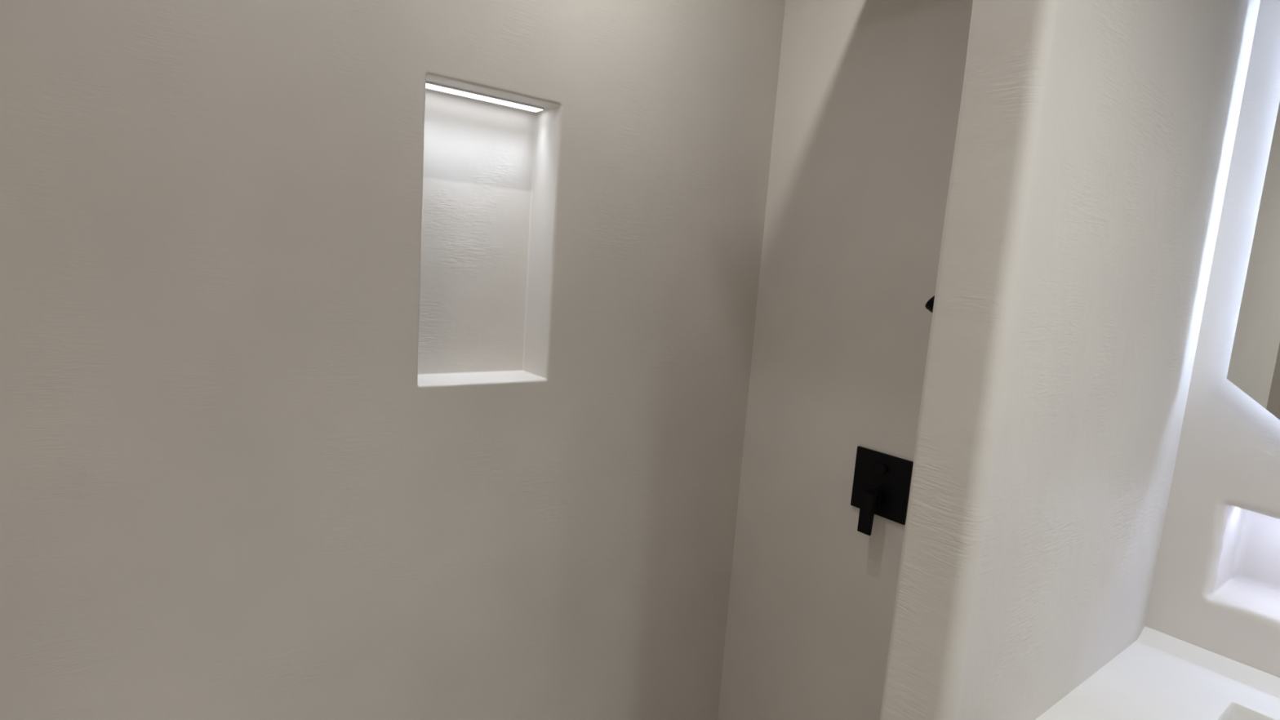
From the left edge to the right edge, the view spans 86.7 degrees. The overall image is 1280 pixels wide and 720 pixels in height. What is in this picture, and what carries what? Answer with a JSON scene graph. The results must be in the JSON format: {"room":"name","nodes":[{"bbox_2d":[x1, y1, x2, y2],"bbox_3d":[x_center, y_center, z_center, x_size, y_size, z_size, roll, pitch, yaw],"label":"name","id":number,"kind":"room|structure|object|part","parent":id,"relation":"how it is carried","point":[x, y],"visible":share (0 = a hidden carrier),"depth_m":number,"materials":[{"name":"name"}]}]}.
{"room":"bathroom","nodes":[
{"label":"bathroom","id":0,"kind":"room"},
{"bbox_2d":[0,0,785,719],"bbox_3d":[-0.733,0.064,1.211,2.550,2.500,0.112,-2,10,-37],"label":"wall","id":1,"kind":"structure","parent":0,"point":[335,384],"depth_m":1.30,"materials":[{"name":"beige paint"}]},
{"bbox_2d":[426,81,544,111],"bbox_3d":[-0.333,-0.551,1.423,0.279,0.005,0.036,-2,10,-37],"label":"led strip","id":2,"kind":"object","parent":1,"relation":"attached to","point":[432,86],"visible":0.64,"depth_m":1.42,"materials":[{"name":"white plastic"}]},
{"bbox_2d":[717,0,1279,719],"bbox_3d":[1.105,0.223,1.018,0.135,2.500,2.450,-2,10,-37],"label":"wall","id":3,"kind":"structure","parent":0,"point":[868,95],"depth_m":1.63,"materials":[{"name":"beige paint"}]},
{"bbox_2d":[850,445,913,535],"bbox_3d":[0.551,0.314,1.596,0.051,0.188,0.145,-2,10,-37],"label":"shower mixer","id":4,"kind":"object","parent":3,"relation":"attached to","point":[881,487],"visible":1,"depth_m":1.59,"materials":[{"name":"black metal"}]},
{"bbox_3d":[0.532,0.359,1.591,0.011,0.098,0.035,-2,10,-37],"label":"lever","id":5,"kind":"part","parent":4,"relation":"part of","materials":[{"name":"black metal"}]},
{"bbox_2d":[924,295,934,312],"bbox_3d":[0.644,-0.114,1.438,0.074,0.059,0.059,-2,10,-37],"label":"bracket","id":6,"kind":"object","parent":3,"relation":"attached to","point":[929,305],"visible":0.09,"depth_m":1.43,"materials":[{"name":"black metal"}]},
{"bbox_2d":[1035,640,1279,719],"bbox_3d":[1.101,0.673,0.469,0.560,0.140,1.457,-2,10,-37],"label":"countertop","id":7,"kind":"structure","parent":3,"relation":"attached to","point":[1144,682],"depth_m":1.02,"materials":[{"name":"white stone"}]},
{"bbox_2d":[1136,626,1279,698],"bbox_3d":[1.314,0.587,0.616,0.038,0.019,1.457,-2,10,-37],"label":"backsplash","id":8,"kind":"structure","parent":3,"relation":"attached to","point":[1266,682],"depth_m":1.11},
{"bbox_2d":[1226,101,1279,419],"bbox_3d":[1.138,-0.318,0.815,0.030,0.932,0.555,-2,10,-37],"label":"backlit mirror","id":9,"kind":"object","parent":3,"relation":"attached to","point":[1254,367],"visible":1,"depth_m":1.04,"materials":[{"name":"clear glass"}]},
{"bbox_2d":[880,0,1260,719],"bbox_3d":[0.613,0.192,0.984,0.690,2.500,0.085,-2,10,-37],"label":"wall partition","id":10,"kind":"structure","parent":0,"point":[1095,140],"depth_m":0.81,"materials":[{"name":"beige paint"}]}
]}

